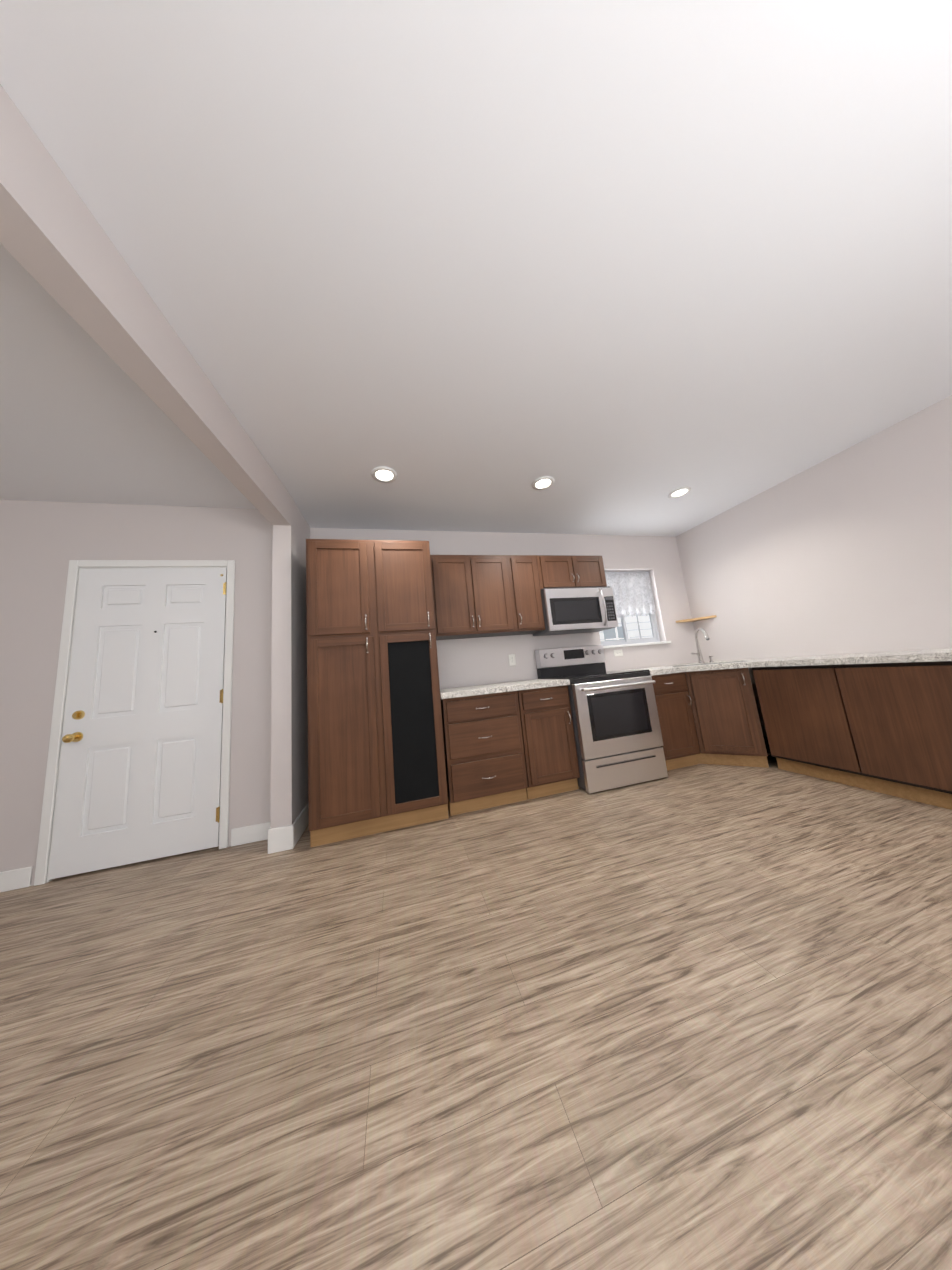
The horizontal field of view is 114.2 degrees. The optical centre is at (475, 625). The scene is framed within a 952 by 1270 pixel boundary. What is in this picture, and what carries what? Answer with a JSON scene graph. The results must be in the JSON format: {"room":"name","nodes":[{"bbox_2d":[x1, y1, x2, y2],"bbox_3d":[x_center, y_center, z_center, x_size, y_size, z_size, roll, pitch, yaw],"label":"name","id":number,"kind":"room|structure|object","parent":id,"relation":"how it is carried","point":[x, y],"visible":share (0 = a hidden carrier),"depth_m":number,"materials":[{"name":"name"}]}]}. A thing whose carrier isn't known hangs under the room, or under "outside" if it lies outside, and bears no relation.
{"room":"kitchen","nodes":[
{"label":"kitchen","id":0,"kind":"room"},
{"bbox_2d":[0,500,272,885],"bbox_3d":[-3.091,0.393,2.203,3.197,2.500,0.460,-3,-9,-14],"label":"wall","id":1,"kind":"structure","parent":0,"point":[42,543],"depth_m":2.18,"materials":[{"name":"grey paint"}]},
{"bbox_2d":[34,560,234,885],"bbox_3d":[-2.289,0.544,2.200,0.998,2.057,0.156,-3,-9,-14],"label":"door frame","id":2,"kind":"structure","parent":1,"relation":"attached to","point":[42,869],"depth_m":2.12,"materials":[{"name":"white wood"}]},
{"bbox_2d":[49,568,226,879],"bbox_3d":[-2.274,0.566,2.157,0.886,1.997,0.199,-3,-9,-14],"label":"entry door","id":3,"kind":"structure","parent":1,"relation":"in","point":[140,773],"depth_m":2.12,"materials":[{"name":"white paint"},{"name":"brass"}]},
{"bbox_2d":[0,804,308,892],"bbox_3d":[-2.794,1.513,1.879,3.173,0.145,0.546,-3,-9,-14],"label":"baseboard","id":4,"kind":"structure","parent":1,"relation":"attached to","point":[283,838],"depth_m":2.01,"materials":[{"name":"white wood"}]},
{"bbox_2d":[0,84,309,545],"bbox_3d":[-1.055,-1.262,0.049,0.153,0.250,5.815,-4,-9,-11],"label":"header beam","id":5,"kind":"structure","parent":0,"point":[56,243],"depth_m":1.00,"materials":[{"name":"grey paint"}]},
{"bbox_2d":[270,525,307,828],"bbox_3d":[-1.429,0.399,2.419,0.124,2.250,0.536,-3,-9,-14],"label":"wall pillar","id":6,"kind":"structure","parent":0,"point":[289,754],"depth_m":2.23,"materials":[{"name":"grey paint"}]},
{"bbox_2d":[0,755,951,1269],"bbox_3d":[-0.106,1.087,-0.122,7.737,0.100,6.100,-3,-9,-14],"label":"floor","id":7,"kind":"structure","parent":0,"point":[694,1017],"depth_m":0.86,"materials":[{"name":"laminate"}]},
{"bbox_2d":[306,539,448,846],"bbox_3d":[-0.791,0.423,2.504,0.908,2.111,0.664,-3,-9,-14],"label":"pantry cabinet","id":8,"kind":"object","parent":7,"relation":"on","point":[376,759],"visible":1,"depth_m":2.21,"materials":[{"name":"brown wood"}]},
{"bbox_2d":[441,691,527,815],"bbox_3d":[0.016,1.007,2.614,0.609,0.846,0.644,-3,-9,-14],"label":"drawers","id":9,"kind":"object","parent":7,"relation":"on","point":[485,765],"visible":1,"depth_m":2.35,"materials":[{"name":"brown wood"}]},
{"bbox_2d":[440,679,569,698],"bbox_3d":[0.185,0.556,2.738,1.081,0.045,0.638,-3,-9,-14],"label":"countertop","id":10,"kind":"structure","parent":9,"relation":"on","point":[490,688],"depth_m":2.48,"materials":[{"name":"stone"}]},
{"bbox_2d":[518,685,579,799],"bbox_3d":[0.535,0.980,2.748,0.448,0.846,0.644,-3,-9,-14],"label":"base cabinet","id":11,"kind":"object","parent":7,"relation":"on","point":[550,754],"visible":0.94,"depth_m":2.48,"materials":[{"name":"brown wood"}]},
{"bbox_2d":[535,645,667,793],"bbox_3d":[1.121,0.767,2.860,0.760,1.190,0.752,-3,-9,-14],"label":"range","id":12,"kind":"object","parent":7,"relation":"on","point":[617,732],"visible":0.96,"depth_m":2.56,"materials":[{"name":"grey metal"}]},
{"bbox_2d":[651,672,699,770],"bbox_3d":[1.735,0.915,3.058,0.453,0.846,0.644,-3,-9,-14],"label":"base cabinet","id":13,"kind":"object","parent":7,"relation":"on","point":[680,746],"visible":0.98,"depth_m":2.80,"materials":[{"name":"brown wood"}]},
{"bbox_2d":[685,668,770,767],"bbox_3d":[2.429,0.857,3.097,0.898,0.846,0.916,-3,-9,-14],"label":"base cabinet","id":14,"kind":"object","parent":7,"relation":"on","point":[727,720],"visible":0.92,"depth_m":2.74,"materials":[{"name":"brown wood"}]},
{"bbox_2d":[620,648,951,675],"bbox_3d":[2.283,0.339,2.587,1.383,0.045,1.998,-3,-9,-14],"label":"countertop","id":15,"kind":"structure","parent":14,"relation":"on","point":[932,655],"depth_m":2.27,"materials":[{"name":"stone"}]},
{"bbox_2d":[691,628,709,662],"bbox_3d":[2.406,0.215,3.282,0.170,0.380,0.243,-3,-9,-14],"label":"faucet","id":16,"kind":"object","parent":15,"relation":"on","point":[699,653],"visible":1,"depth_m":3.35,"materials":[{"name":"silver metal"}]},
{"bbox_2d":[673,661,754,683],"bbox_3d":[2.339,0.489,3.068,0.614,0.200,0.354,-10,-10,30],"label":"sink basin","id":17,"kind":"object","parent":15,"relation":"in","point":[751,675],"visible":0.06,"depth_m":3.02,"materials":[{"name":"silver metal"}]},
{"bbox_2d":[752,661,951,809],"bbox_3d":[2.826,0.681,2.176,0.572,0.846,1.068,-3,-9,-14],"label":"base cabinet","id":18,"kind":"object","parent":7,"relation":"on","point":[884,728],"visible":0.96,"depth_m":2.03,"materials":[{"name":"brown wood"}]},
{"bbox_2d":[0,0,951,536],"bbox_3d":[-0.343,-1.473,0.263,7.737,0.100,6.100,-3,-9,-14],"label":"ceiling","id":19,"kind":"structure","parent":0,"point":[618,266],"depth_m":1.09,"materials":[{"name":"white paint"}]},
{"bbox_2d":[371,466,396,482],"bbox_3d":[-0.665,-1.089,2.238,0.184,0.012,0.184,-3,-9,-14],"label":"recessed light","id":20,"kind":"object","parent":19,"relation":"in","point":[382,474],"visible":1,"depth_m":2.23,"materials":[{"name":"white"}]},
{"bbox_2d":[532,476,554,489],"bbox_3d":[0.551,-1.159,2.521,0.184,0.012,0.184,-3,-9,-14],"label":"recessed light","id":21,"kind":"object","parent":19,"relation":"in","point":[543,482],"visible":1,"depth_m":2.52,"materials":[{"name":"white"}]},
{"bbox_2d":[668,487,690,497],"bbox_3d":[1.895,-1.231,2.868,0.184,0.012,0.184,-3,-9,-14],"label":"recessed light","id":22,"kind":"object","parent":19,"relation":"in","point":[679,492],"visible":1,"depth_m":2.86,"materials":[{"name":"white"}]},
{"bbox_2d":[310,528,697,725],"bbox_3d":[0.613,0.218,3.317,4.540,2.500,0.150,-3,-9,-14],"label":"wall","id":23,"kind":"structure","parent":0,"point":[465,662],"depth_m":3.42,"materials":[{"name":"grey paint"}]},
{"bbox_2d":[430,555,515,639],"bbox_3d":[-0.058,-0.269,2.964,0.758,0.750,0.364,-3,-9,-14],"label":"upper cabinet","id":24,"kind":"object","parent":23,"relation":"attached to","point":[472,596],"visible":0.98,"depth_m":2.83,"materials":[{"name":"brown wood"}]},
{"bbox_2d":[508,654,515,665],"bbox_3d":[0.371,0.357,3.148,0.072,0.115,0.009,-3,-9,-14],"label":"electrical outlet plate","id":25,"kind":"object","parent":23,"relation":"attached to","point":[512,660],"visible":1,"depth_m":3.15,"materials":[{"name":"white plastic"}]},
{"bbox_2d":[506,555,544,635],"bbox_3d":[0.455,-0.296,3.096,0.300,0.750,0.364,-3,-9,-14],"label":"upper cabinet","id":26,"kind":"object","parent":23,"relation":"attached to","point":[526,597],"visible":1,"depth_m":2.96,"materials":[{"name":"brown wood"}]},
{"bbox_2d":[536,555,606,589],"bbox_3d":[0.951,-0.519,3.258,0.760,0.353,0.364,-3,-9,-14],"label":"upper cabinet","id":27,"kind":"object","parent":23,"relation":"attached to","point":[559,571],"visible":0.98,"depth_m":3.11,"materials":[{"name":"brown wood"}]},
{"bbox_2d":[533,586,617,635],"bbox_3d":[0.995,-0.143,3.155,0.750,0.425,0.457,-3,-9,-14],"label":"microwave","id":28,"kind":"object","parent":27,"relation":"attached to","point":[570,610],"visible":1,"depth_m":2.99,"materials":[{"name":"grey metal"}]},
{"bbox_2d":[614,649,622,655],"bbox_3d":[1.600,0.313,3.462,0.115,0.072,0.009,-3,-9,-14],"label":"electrical outlet plate","id":29,"kind":"object","parent":23,"relation":"attached to","point":[618,652],"visible":1,"depth_m":3.46,"materials":[{"name":"white plastic"}]},
{"bbox_2d":[600,571,659,645],"bbox_3d":[1.757,-0.206,3.716,0.888,0.895,0.060,-3,-9,-14],"label":"window","id":30,"kind":"structure","parent":23,"relation":"in","point":[655,632],"depth_m":3.69,"materials":[{"name":"grey plastic"}]},
{"bbox_2d":[603,641,670,648],"bbox_3d":[1.821,0.230,3.562,0.961,0.028,0.119,-3,-9,-14],"label":"window sill","id":31,"kind":"structure","parent":23,"relation":"attached to","point":[636,644],"depth_m":3.50,"materials":[{"name":"white"}]},
{"bbox_2d":[676,395,951,735],"bbox_3d":[3.461,-0.403,0.946,0.150,2.500,5.950,-3,-9,-14],"label":"wall","id":32,"kind":"structure","parent":0,"point":[848,551],"depth_m":2.51,"materials":[{"name":"grey paint"}]},
{"bbox_2d":[676,615,716,622],"bbox_3d":[2.578,-0.071,3.618,0.255,0.024,0.300,-3,-9,-14],"label":"corner shelf","id":33,"kind":"object","parent":32,"relation":"attached to","point":[695,619],"visible":1,"depth_m":3.63,"materials":[{"name":"brown wood"}]},
{"label":"outside","id":34,"kind":"structure","parent":0,"visible":0},
{"bbox_2d":[599,609,652,640],"bbox_3d":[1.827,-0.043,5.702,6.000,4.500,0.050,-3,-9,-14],"label":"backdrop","id":35,"kind":"structure","parent":34,"point":[644,625],"depth_m":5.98,"materials":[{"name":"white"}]},
{"bbox_3d":[1.732,-0.629,3.726,0.884,0.010,0.010,-3,-9,-14],"label":"curtain rod","id":36,"kind":"object","parent":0,"visible":0},
{"bbox_2d":[605,573,655,617],"bbox_3d":[1.756,-0.363,3.686,0.866,0.546,0.024,-3,-9,-14],"label":"curtain valance","id":37,"kind":"object","parent":36,"relation":"hanging from","point":[633,594],"visible":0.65,"depth_m":3.72,"materials":[{"name":"white fabric"}]},
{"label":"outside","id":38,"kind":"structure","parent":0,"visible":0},
{"bbox_2d":[603,626,628,640],"bbox_3d":[2.309,1.049,5.564,1.350,2.020,0.060,-3,-9,-14],"label":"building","id":39,"kind":"structure","parent":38,"point":[612,631],"depth_m":5.78,"materials":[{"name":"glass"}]}
]}

